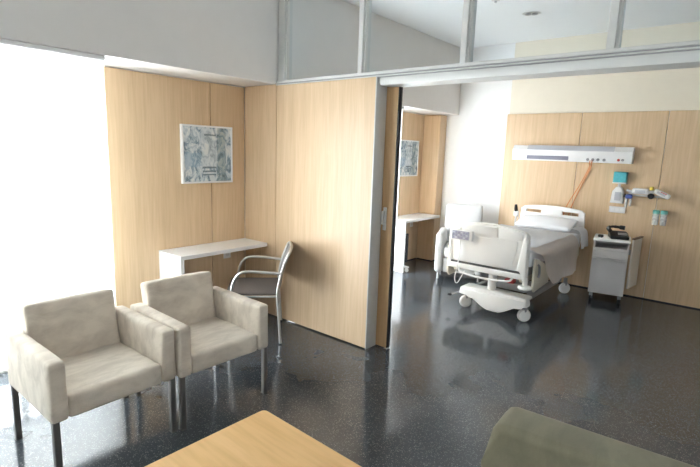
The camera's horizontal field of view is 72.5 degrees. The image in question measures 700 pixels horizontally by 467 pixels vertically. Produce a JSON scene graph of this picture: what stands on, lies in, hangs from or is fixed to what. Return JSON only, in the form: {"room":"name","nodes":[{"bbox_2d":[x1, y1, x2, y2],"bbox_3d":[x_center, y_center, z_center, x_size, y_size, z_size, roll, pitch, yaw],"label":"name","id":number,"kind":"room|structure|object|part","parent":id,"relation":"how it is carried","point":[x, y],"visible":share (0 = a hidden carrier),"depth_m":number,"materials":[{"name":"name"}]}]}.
{"room":"hospital room","nodes":[
{"label":"hospital room","id":0,"kind":"room"},
{"bbox_2d":[104,66,421,168],"bbox_3d":[-1.589,-0.753,4.448,0.178,3.240,8.866,10,13,39],"label":"wall","id":1,"kind":"structure","parent":0,"point":[104,66],"depth_m":4.80,"materials":[{"name":"white paint"}]},
{"bbox_2d":[0,39,115,373],"bbox_3d":[-2.772,-0.024,2.277,0.055,2.094,3.200,10,13,39],"label":"window","id":2,"kind":"structure","parent":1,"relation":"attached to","point":[56,240],"depth_m":3.17,"materials":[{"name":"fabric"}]},
{"bbox_3d":[-2.736,-1.041,2.101,0.055,0.028,3.200,10,13,39],"label":"head rail","id":3,"kind":"part","parent":2,"relation":"part of","materials":[{"name":"white metal"}]},
{"bbox_2d":[0,0,276,86],"bbox_3d":[-2.462,-1.631,2.647,0.498,0.957,5.001,10,13,39],"label":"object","id":4,"kind":"structure","parent":1,"relation":"attached to","point":[228,42],"depth_m":3.62,"materials":[{"name":"grey paint"}]},
{"bbox_2d":[104,67,212,308],"bbox_3d":[-1.666,-0.247,4.303,0.022,2.263,0.958,10,13,39],"label":"wall panel","id":5,"kind":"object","parent":1,"relation":"attached to","point":[152,211],"depth_m":4.16,"materials":[{"name":"brown wood"}]},
{"bbox_2d":[180,124,232,183],"bbox_3d":[-1.351,-0.749,4.531,0.036,0.536,0.550,10,13,39],"label":"picture","id":6,"kind":"object","parent":1,"relation":"attached to","point":[206,152],"visible":1,"depth_m":4.51,"materials":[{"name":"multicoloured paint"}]},
{"bbox_2d":[223,252,230,258],"bbox_3d":[-1.256,0.210,4.878,0.010,0.084,0.084,10,13,39],"label":"wall socket","id":7,"kind":"object","parent":1,"relation":"attached to","point":[225,255],"visible":0.7,"depth_m":4.88,"materials":[{"name":"white paint"}]},
{"bbox_2d":[210,83,244,295],"bbox_3d":[-1.229,-0.322,4.823,0.022,2.263,0.394,10,13,39],"label":"wall panel","id":8,"kind":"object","parent":1,"relation":"attached to","point":[226,101],"depth_m":4.80,"materials":[{"name":"brown wood"}]},
{"bbox_2d":[251,0,460,114],"bbox_3d":[0.309,-2.106,5.946,0.498,0.957,3.663,10,13,39],"label":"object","id":9,"kind":"structure","parent":1,"relation":"attached to","point":[325,33],"depth_m":5.29,"materials":[{"name":"grey paint"}]},
{"bbox_2d":[399,140,418,176],"bbox_3d":[0.868,-1.129,7.174,0.036,0.536,0.550,10,13,39],"label":"picture","id":10,"kind":"object","parent":1,"relation":"attached to","point":[409,154],"visible":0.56,"depth_m":7.19,"materials":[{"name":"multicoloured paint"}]},
{"bbox_2d":[398,112,424,259],"bbox_3d":[0.920,-0.690,7.382,0.022,2.263,0.600,10,13,39],"label":"wall panel","id":11,"kind":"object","parent":1,"relation":"attached to","point":[412,124],"depth_m":7.38,"materials":[{"name":"brown wood"}]},
{"bbox_2d":[275,77,386,349],"bbox_3d":[-0.231,-0.201,4.351,1.174,2.271,0.142,10,13,39],"label":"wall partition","id":12,"kind":"structure","parent":0,"point":[330,135],"depth_m":4.20,"materials":[{"name":"brown wood"}]},
{"bbox_2d":[245,84,276,314],"bbox_3d":[-0.858,-0.320,4.899,0.498,2.283,0.188,10,13,39],"label":"wall panel","id":13,"kind":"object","parent":12,"relation":"attached to","point":[260,101],"depth_m":4.77,"materials":[{"name":"brown wood"}]},
{"bbox_2d":[278,0,292,80],"bbox_3d":[-0.261,-1.827,4.139,0.959,0.928,0.100,10,13,39],"label":"window frame","id":14,"kind":"structure","parent":12,"relation":"in","point":[285,6],"depth_m":4.39,"materials":[{"name":"grey metal"}]},
{"bbox_2d":[357,0,371,72],"bbox_3d":[0.456,-1.702,3.555,0.912,0.928,0.100,10,13,39],"label":"window frame","id":15,"kind":"structure","parent":12,"relation":"in","point":[365,15],"depth_m":3.82,"materials":[{"name":"grey metal"}]},
{"bbox_2d":[375,87,402,347],"bbox_3d":[-0.087,-0.166,4.327,1.156,2.212,0.094,10,13,39],"label":"door","id":16,"kind":"structure","parent":12,"relation":"in","point":[394,94],"depth_m":3.99,"materials":[{"name":"brown wood"}]},
{"bbox_3d":[0.292,-0.123,4.016,0.034,0.195,0.008,10,13,39],"label":"handle","id":17,"kind":"part","parent":16,"relation":"part of","materials":[{"name":"metal"}]},
{"bbox_2d":[394,106,404,263],"bbox_3d":[0.029,-0.503,5.611,0.055,2.094,1.950,10,13,39],"label":"roller blind","id":18,"kind":"object","parent":12,"relation":"attached to","point":[403,107],"visible":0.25,"depth_m":6.33,"materials":[{"name":"fabric"}]},
{"bbox_2d":[459,0,476,62],"bbox_3d":[1.159,-1.578,2.983,0.922,0.928,0.100,10,13,39],"label":"window frame","id":19,"kind":"structure","parent":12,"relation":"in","point":[470,6],"depth_m":3.27,"materials":[{"name":"grey metal"}]},
{"bbox_2d":[276,40,699,85],"bbox_3d":[1.631,-1.017,2.676,5.929,0.041,0.156,10,13,39],"label":"trim","id":20,"kind":"structure","parent":12,"relation":"attached to","point":[694,42],"depth_m":3.03,"materials":[{"name":"white metal"}]},
{"bbox_2d":[380,50,699,86],"bbox_3d":[2.098,-0.883,2.334,4.746,0.057,0.190,10,13,39],"label":"trim","id":21,"kind":"structure","parent":12,"relation":"attached to","point":[686,59],"depth_m":2.93,"materials":[{"name":"white metal"}]},
{"bbox_2d":[606,0,626,48],"bbox_3d":[1.866,-1.454,2.407,0.922,0.928,0.100,10,13,39],"label":"window frame","id":22,"kind":"structure","parent":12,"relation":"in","point":[617,10],"depth_m":2.70,"materials":[{"name":"grey metal"}]},
{"bbox_2d":[0,258,699,466],"bbox_3d":[0.859,1.331,2.692,6.700,0.100,8.866,10,13,39],"label":"floor","id":23,"kind":"structure","parent":0,"point":[628,371],"depth_m":3.51,"materials":[{"name":"tile"}]},
{"bbox_2d":[5,289,176,466],"bbox_3d":[-1.476,0.790,2.743,0.655,0.789,0.672,10,12,38],"label":"armchair","id":24,"kind":"object","parent":23,"relation":"on","point":[74,354],"visible":1,"depth_m":2.69,"materials":[{"name":"beige fabric"}]},
{"bbox_3d":[-1.897,1.006,2.714,0.034,0.345,0.034,10,12,38],"label":"leg","id":25,"kind":"part","parent":24,"relation":"part of","materials":[{"name":"grey metal"}]},
{"bbox_3d":[-1.647,0.730,2.496,0.633,0.319,0.091,10,12,38],"label":"armrest","id":26,"kind":"part","parent":24,"relation":"part of","materials":[{"name":"beige fabric"}]},
{"bbox_3d":[-1.443,1.084,2.355,0.034,0.345,0.034,10,12,38],"label":"leg","id":27,"kind":"part","parent":24,"relation":"part of","materials":[{"name":"grey metal"}]},
{"bbox_3d":[-1.657,0.586,2.859,0.176,0.438,0.496,10,12,38],"label":"backrest","id":28,"kind":"part","parent":24,"relation":"part of","materials":[{"name":"beige fabric"}]},
{"bbox_3d":[-1.428,0.801,2.705,0.514,0.150,0.501,10,12,38],"label":"seat","id":29,"kind":"part","parent":24,"relation":"part of","materials":[{"name":"beige fabric"}]},
{"bbox_3d":[-1.282,0.665,2.943,0.632,0.320,0.092,10,12,38],"label":"armrest","id":30,"kind":"part","parent":24,"relation":"part of","materials":[{"name":"beige fabric"}]},
{"bbox_3d":[-1.054,1.015,2.833,0.034,0.345,0.034,10,12,38],"label":"leg","id":31,"kind":"part","parent":24,"relation":"part of","materials":[{"name":"grey metal"}]},
{"bbox_2d":[130,271,267,430],"bbox_3d":[-1.020,0.719,3.246,0.655,0.789,0.672,10,13,40],"label":"armchair","id":32,"kind":"object","parent":23,"relation":"on","point":[214,326],"visible":0.73,"depth_m":3.23,"materials":[{"name":"beige fabric"}]},
{"bbox_3d":[-1.199,0.657,3.005,0.633,0.319,0.091,10,13,40],"label":"armrest","id":33,"kind":"part","parent":32,"relation":"part of","materials":[{"name":"beige fabric"}]},
{"bbox_3d":[-1.194,0.514,3.369,0.176,0.438,0.496,10,13,40],"label":"backrest","id":34,"kind":"part","parent":32,"relation":"part of","materials":[{"name":"beige fabric"}]},
{"bbox_3d":[-1.003,1.012,2.857,0.034,0.345,0.034,10,13,40],"label":"leg","id":35,"kind":"part","parent":32,"relation":"part of","materials":[{"name":"grey metal"}]},
{"bbox_3d":[-0.974,0.730,3.206,0.514,0.150,0.501,10,13,40],"label":"seat","id":36,"kind":"part","parent":32,"relation":"part of","materials":[{"name":"beige fabric"}]},
{"bbox_3d":[-0.818,0.596,3.439,0.632,0.320,0.092,10,13,40],"label":"armrest","id":37,"kind":"part","parent":32,"relation":"part of","materials":[{"name":"beige fabric"}]},
{"bbox_3d":[-0.596,0.946,3.320,0.034,0.345,0.034,10,13,40],"label":"leg","id":38,"kind":"part","parent":32,"relation":"part of","materials":[{"name":"grey metal"}]},
{"bbox_2d":[159,238,266,278],"bbox_3d":[-1.290,0.492,4.617,0.360,0.750,0.961,10,13,39],"label":"desk","id":39,"kind":"object","parent":23,"relation":"on","point":[171,261],"visible":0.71,"depth_m":4.32,"materials":[{"name":"white laminate"}]},
{"bbox_3d":[-1.586,0.560,4.268,0.360,0.715,0.035,10,13,39],"label":"leg panel","id":40,"kind":"part","parent":39,"relation":"part of","materials":[{"name":"white paint"}]},
{"bbox_2d":[145,410,360,466],"bbox_3d":[-0.382,1.172,1.752,0.850,0.450,0.850,10,13,40],"label":"coffee table","id":41,"kind":"object","parent":23,"relation":"on","point":[261,439],"visible":1,"depth_m":1.99,"materials":[{"name":"brown wood"}]},
{"bbox_2d":[227,241,292,344],"bbox_3d":[-0.817,0.510,4.372,0.572,0.830,0.609,1,10,-8],"label":"armchair","id":42,"kind":"object","parent":23,"relation":"on","point":[247,285],"visible":0.84,"depth_m":4.24,"materials":[{"name":"metal"}]},
{"bbox_3d":[-0.876,0.478,4.359,0.450,0.032,0.526,1,10,-8],"label":"seat","id":43,"kind":"part","parent":42,"relation":"part of","materials":[{"name":"grey fabric"}]},
{"bbox_3d":[-0.833,0.635,4.100,0.454,0.657,0.038,0,10,-9],"label":"armrest","id":44,"kind":"part","parent":42,"relation":"part of","materials":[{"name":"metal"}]},
{"bbox_3d":[-0.907,0.536,4.657,0.454,0.657,0.038,1,10,-7],"label":"armrest","id":45,"kind":"part","parent":42,"relation":"part of","materials":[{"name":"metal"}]},
{"bbox_3d":[-0.869,0.495,4.363,0.435,0.019,0.581,1,10,-8],"label":"seat frame","id":46,"kind":"part","parent":42,"relation":"part of","materials":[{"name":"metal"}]},
{"bbox_3d":[-0.576,0.560,4.145,0.132,0.807,0.052,-5,12,-35],"label":"leg","id":47,"kind":"part","parent":42,"relation":"part of","materials":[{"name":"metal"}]},
{"bbox_3d":[-0.644,0.469,4.656,0.132,0.807,0.052,6,10,20],"label":"leg","id":48,"kind":"part","parent":42,"relation":"part of","materials":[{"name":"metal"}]},
{"bbox_3d":[-0.591,0.284,4.362,0.124,0.315,0.538,1,10,-8],"label":"backrest","id":49,"kind":"part","parent":42,"relation":"part of","materials":[{"name":"grey metal"}]},
{"bbox_3d":[-0.548,0.131,4.340,0.057,0.053,0.526,1,10,-8],"label":"rail","id":50,"kind":"part","parent":42,"relation":"part of","materials":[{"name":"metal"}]},
{"bbox_2d":[404,233,408,271],"bbox_3d":[0.721,0.261,6.913,0.317,0.560,0.060,10,13,39],"label":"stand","id":51,"kind":"object","parent":23,"relation":"on","point":[407,234],"visible":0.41,"depth_m":6.83,"materials":[{"name":"metal"}]},
{"bbox_2d":[394,213,439,272],"bbox_3d":[0.930,0.115,7.244,0.380,0.750,0.972,10,13,39],"label":"desk","id":52,"kind":"object","parent":23,"relation":"on","point":[402,220],"visible":0.59,"depth_m":6.82,"materials":[{"name":"white paint"}]},
{"bbox_3d":[0.629,0.183,6.890,0.380,0.715,0.035,10,13,39],"label":"leg panel","id":53,"kind":"part","parent":52,"relation":"part of","materials":[{"name":"white paint"}]},
{"bbox_2d":[434,203,482,281],"bbox_3d":[1.572,0.105,6.741,0.650,0.984,0.770,5,10,15],"label":"recliner","id":54,"kind":"object","parent":23,"relation":"on","point":[455,213],"visible":0.57,"depth_m":6.85,"materials":[{"name":"white leather"}]},
{"bbox_3d":[1.293,0.218,6.778,0.112,0.550,0.645,5,10,15],"label":"armrest","id":55,"kind":"part","parent":54,"relation":"part of","materials":[{"name":"white plastic"}]},
{"bbox_3d":[1.544,0.230,6.674,0.426,0.218,0.589,5,10,15],"label":"seat","id":56,"kind":"part","parent":54,"relation":"part of","materials":[{"name":"white plastic"}]},
{"bbox_3d":[1.650,-0.140,6.955,0.524,0.570,0.243,5,10,15],"label":"backrest","id":57,"kind":"part","parent":54,"relation":"part of","materials":[{"name":"white plastic"}]},
{"bbox_3d":[1.810,0.260,6.637,0.112,0.550,0.645,5,10,15],"label":"armrest","id":58,"kind":"part","parent":54,"relation":"part of","materials":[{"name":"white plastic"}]},
{"bbox_2d":[446,205,584,321],"bbox_3d":[2.014,0.254,5.738,1.025,1.065,1.975,10,13,39],"label":"hospital bed","id":59,"kind":"object","parent":23,"relation":"on","point":[502,252],"visible":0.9,"depth_m":5.03,"materials":[{"name":"white plastic"}]},
{"bbox_3d":[1.266,0.273,5.587,0.025,0.355,0.495,10,13,39],"label":"rail","id":60,"kind":"part","parent":59,"relation":"part of","materials":[{"name":"beige plastic"}]},
{"bbox_2d":[451,227,473,282],"bbox_3d":[1.210,0.244,5.169,0.245,0.619,0.102,10,13,39],"label":"bed remote control","id":61,"kind":"object","parent":59,"relation":"hanging from","point":[459,234],"visible":0.99,"depth_m":5.11,"materials":[{"name":"white plastic"}]},
{"bbox_3d":[1.433,0.384,5.058,0.865,0.058,0.070,10,13,39],"label":"rail","id":62,"kind":"part","parent":59,"relation":"part of","materials":[{"name":"white plastic"}]},
{"bbox_3d":[1.420,0.178,5.008,0.670,0.270,0.014,10,13,39],"label":"inset panel","id":63,"kind":"part","parent":59,"relation":"part of","materials":[{"name":"white plastic"}]},
{"bbox_3d":[1.446,0.116,5.012,0.864,0.447,0.055,10,13,39],"label":"footboard","id":64,"kind":"part","parent":59,"relation":"part of","materials":[{"name":"white plastic"}]},
{"bbox_3d":[2.038,0.325,5.783,0.800,0.070,1.780,10,13,39],"label":"frame","id":65,"kind":"part","parent":59,"relation":"part of","materials":[{"name":"beige plastic"}]},
{"bbox_2d":[514,204,518,225],"bbox_3d":[2.329,-0.237,6.663,0.093,0.336,0.052,10,13,39],"label":"handset","id":66,"kind":"object","parent":59,"relation":"attached to","point":[516,212],"visible":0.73,"depth_m":6.64,"materials":[{"name":"plastic"}]},
{"bbox_3d":[2.011,0.609,5.748,0.640,0.080,1.350,10,13,39],"label":"frame","id":67,"kind":"part","parent":59,"relation":"part of","materials":[{"name":"white metal"}]},
{"bbox_3d":[1.757,0.491,4.795,0.051,0.100,0.052,10,13,39],"label":"corner post","id":68,"kind":"part","parent":59,"relation":"part of","materials":[{"name":"white plastic"}]},
{"bbox_2d":[499,224,572,247],"bbox_3d":[1.961,0.010,5.632,0.910,0.016,1.320,10,13,39],"label":"sheet","id":69,"kind":"object","parent":59,"relation":"on","point":[539,237],"visible":0.45,"depth_m":5.64,"materials":[{"name":"white fabric"}]},
{"bbox_3d":[1.917,0.382,4.853,0.032,0.155,0.068,10,13,39],"label":"release lever","id":70,"kind":"part","parent":59,"relation":"part of","materials":[{"name":"grey plastic"}]},
{"bbox_3d":[1.999,0.402,4.989,0.025,0.355,0.495,10,13,39],"label":"rail","id":71,"kind":"part","parent":59,"relation":"part of","materials":[{"name":"beige plastic"}]},
{"bbox_2d":[515,214,577,231],"bbox_3d":[2.547,-0.141,6.216,0.694,0.160,0.370,10,13,39],"label":"pillow","id":72,"kind":"object","parent":59,"relation":"on","point":[551,223],"visible":0.99,"depth_m":6.10,"materials":[{"name":"white fabric"}]},
{"bbox_3d":[2.042,0.120,5.744,0.910,0.186,1.770,10,13,39],"label":"mattress","id":73,"kind":"part","parent":59,"relation":"part of","materials":[{"name":"white fabric"}]},
{"bbox_3d":[2.686,-0.120,6.390,0.834,0.504,0.040,10,13,39],"label":"headboard","id":74,"kind":"part","parent":59,"relation":"part of","materials":[{"name":"white plastic"}]},
{"bbox_2d":[530,234,577,283],"bbox_3d":[1.971,0.249,5.619,1.022,0.449,1.430,10,13,39],"label":"blanket","id":75,"kind":"object","parent":59,"relation":"on","point":[560,255],"visible":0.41,"depth_m":5.32,"materials":[{"name":"beige fabric"}]},
{"bbox_2d":[572,227,587,248],"bbox_3d":[2.875,0.052,5.974,0.145,0.238,0.320,10,13,39],"label":"bed rail","id":76,"kind":"object","parent":59,"relation":"on","point":[584,234],"visible":1,"depth_m":5.97,"materials":[{"name":"white plastic"}]},
{"bbox_2d":[481,407,695,466],"bbox_3d":[0.701,1.143,1.575,0.819,0.640,0.900,9,12,35],"label":"armchair","id":77,"kind":"object","parent":23,"relation":"on","point":[521,437],"visible":1,"depth_m":1.82,"materials":[{"name":"fabric"}]},
{"bbox_2d":[588,233,643,303],"bbox_3d":[3.227,0.412,5.823,0.516,0.805,0.452,8,11,29],"label":"base cabinet","id":78,"kind":"object","parent":23,"relation":"on","point":[609,260],"visible":1,"depth_m":5.67,"materials":[{"name":"grey laminate"}]},
{"bbox_3d":[3.065,0.506,5.690,0.370,0.425,0.018,8,11,29],"label":"door","id":79,"kind":"part","parent":78,"relation":"part of","materials":[{"name":"grey laminate"}]},
{"bbox_3d":[3.074,0.249,5.645,0.370,0.087,0.018,8,11,29],"label":"drawer","id":80,"kind":"part","parent":78,"relation":"part of","materials":[{"name":"grey laminate"}]},
{"bbox_2d":[606,225,628,239],"bbox_3d":[3.209,-0.018,5.739,0.236,0.148,0.230,5,10,19],"label":"telephone","id":81,"kind":"object","parent":78,"relation":"on","point":[619,235],"visible":1,"depth_m":5.73,"materials":[{"name":"black plastic"}]},
{"bbox_2d":[343,0,699,47],"bbox_3d":[0.973,-1.958,2.123,6.700,0.100,8.866,10,13,39],"label":"ceiling","id":82,"kind":"structure","parent":0,"point":[501,22],"depth_m":5.33,"materials":[{"name":"paint"}]},
{"bbox_2d":[522,12,540,15],"bbox_3d":[1.982,-2.397,5.215,0.200,0.017,0.124,5,10,19],"label":"recessed light","id":83,"kind":"object","parent":82,"relation":"in","point":[525,13],"visible":1,"depth_m":5.20,"materials":[{"name":"metal"}]},
{"bbox_2d":[440,43,674,295],"bbox_3d":[3.718,-0.793,5.743,6.700,3.240,0.100,10,13,39],"label":"wall","id":84,"kind":"structure","parent":0,"point":[475,137],"depth_m":7.10,"materials":[{"name":"white paint"}]},
{"bbox_2d":[416,115,446,259],"bbox_3d":[1.286,-0.715,7.599,0.305,2.263,0.197,10,13,39],"label":"wall panel","id":85,"kind":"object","parent":84,"relation":"attached to","point":[434,136],"depth_m":7.49,"materials":[{"name":"brown wood"}]},
{"bbox_2d":[498,113,582,282],"bbox_3d":[2.582,-0.510,6.658,0.988,2.265,0.022,10,13,39],"label":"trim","id":86,"kind":"structure","parent":84,"relation":"attached to","point":[524,182],"depth_m":6.57,"materials":[{"name":"brown wood"}]},
{"bbox_2d":[418,258,699,309],"bbox_3d":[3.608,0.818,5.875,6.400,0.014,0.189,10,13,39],"label":"baseboard","id":87,"kind":"structure","parent":84,"relation":"attached to","point":[418,258],"depth_m":5.92,"materials":[{"name":"rubber"}]},
{"bbox_2d":[512,145,634,163],"bbox_3d":[2.867,-1.044,6.246,1.475,0.204,0.122,10,13,39],"label":"bed head unit","id":88,"kind":"object","parent":84,"relation":"attached to","point":[596,154],"visible":1,"depth_m":6.16,"materials":[{"name":"white lacquer"},{"name":"grey plastic"}]},
{"bbox_2d":[527,145,614,151],"bbox_3d":[2.849,-1.110,6.214,1.070,0.064,0.055,10,13,39],"label":"diffuser","id":89,"kind":"object","parent":88,"relation":"attached to","point":[530,148],"depth_m":6.21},
{"bbox_2d":[563,160,590,214],"bbox_3d":[2.967,-0.520,6.256,0.094,0.877,0.316,-5,12,-35],"label":"cord","id":90,"kind":"object","parent":88,"relation":"hanging from","point":[590,160],"visible":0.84,"depth_m":6.23,"materials":[{"name":"orange rubber"}]},
{"bbox_2d":[568,161,591,215],"bbox_3d":[3.000,-0.513,6.226,0.089,0.877,0.273,-4,12,-32],"label":"cord","id":91,"kind":"object","parent":88,"relation":"hanging from","point":[591,161],"visible":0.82,"depth_m":6.22,"materials":[{"name":"orange rubber"}]},
{"bbox_2d":[509,21,699,113],"bbox_3d":[4.249,-1.819,5.080,5.132,0.957,0.006,10,13,39],"label":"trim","id":92,"kind":"structure","parent":84,"relation":"attached to","point":[670,89],"depth_m":5.92,"materials":[{"name":"beige paint"}]},
{"bbox_2d":[564,111,669,297],"bbox_3d":[3.327,-0.379,6.051,0.938,2.265,0.022,10,13,39],"label":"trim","id":93,"kind":"structure","parent":84,"relation":"attached to","point":[646,131],"depth_m":5.95,"materials":[{"name":"brown wood"}]},
{"bbox_2d":[610,184,623,203],"bbox_3d":[3.339,-0.499,5.955,0.144,0.238,0.081,10,13,39],"label":"soap dispenser","id":94,"kind":"object","parent":84,"relation":"attached to","point":[618,192],"visible":1,"depth_m":5.92,"materials":[{"name":"white paint"}]},
{"bbox_2d":[609,206,624,212],"bbox_3d":[3.359,-0.300,6.008,0.180,0.078,0.018,10,13,39],"label":"switch plate","id":95,"kind":"object","parent":84,"relation":"attached to","point":[615,209],"visible":1,"depth_m":6.00,"materials":[{"name":"white paint"}]},
{"bbox_2d":[612,172,627,183],"bbox_3d":[3.350,-0.689,5.912,0.156,0.142,0.090,10,13,39],"label":"glove box","id":96,"kind":"object","parent":84,"relation":"attached to","point":[619,177],"visible":1,"depth_m":5.88,"materials":[{"name":"teal cardboard"}]},
{"bbox_2d":[632,194,664,198],"bbox_3d":[3.590,-0.453,5.774,0.435,0.030,0.045,10,13,39],"label":"rail","id":97,"kind":"object","parent":84,"relation":"attached to","point":[632,194],"visible":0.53,"depth_m":5.76,"materials":[{"name":"metal"}]},
{"bbox_2d":[623,189,632,206],"bbox_3d":[3.416,-0.435,5.870,0.103,0.230,0.074,10,13,39],"label":"meter","id":98,"kind":"object","parent":97,"relation":"attached to","point":[629,195],"visible":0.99,"depth_m":5.84,"materials":[{"name":"blue plastic"}]},
{"bbox_2d":[632,187,654,198],"bbox_3d":[3.527,-0.494,5.740,0.242,0.142,0.081,11,13,43],"label":"suction regulator","id":99,"kind":"object","parent":97,"relation":"attached to","point":[650,192],"visible":1,"depth_m":5.70,"materials":[{"name":"white paint"}]},
{"bbox_3d":[3.584,-0.443,5.686,0.068,0.065,0.060,10,13,39],"label":"knob","id":100,"kind":"part","parent":99,"relation":"part of","materials":[{"name":"black plastic"}]},
{"bbox_2d":[654,189,670,199],"bbox_3d":[3.675,-0.463,5.622,0.173,0.114,0.073,10,13,39],"label":"gauge","id":101,"kind":"object","parent":97,"relation":"attached to","point":[658,192],"visible":1,"depth_m":5.60,"materials":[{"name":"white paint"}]},
{"bbox_2d":[652,210,659,224],"bbox_3d":[3.658,-0.195,5.710,0.074,0.178,0.112,10,13,39],"label":"jar","id":102,"kind":"object","parent":84,"relation":"attached to","point":[655,212],"visible":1,"depth_m":5.67,"materials":[{"name":"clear plastic"}]},
{"bbox_2d":[660,210,667,225],"bbox_3d":[3.719,-0.184,5.660,0.074,0.178,0.112,10,13,39],"label":"jar","id":103,"kind":"object","parent":84,"relation":"attached to","point":[664,213],"visible":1,"depth_m":5.62,"materials":[{"name":"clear plastic"}]},
{"bbox_2d":[643,110,699,308],"bbox_3d":[4.053,-0.252,5.460,0.938,2.265,0.022,10,13,39],"label":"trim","id":104,"kind":"structure","parent":84,"relation":"attached to","point":[673,271],"depth_m":5.60,"materials":[{"name":"brown wood"}]}
]}

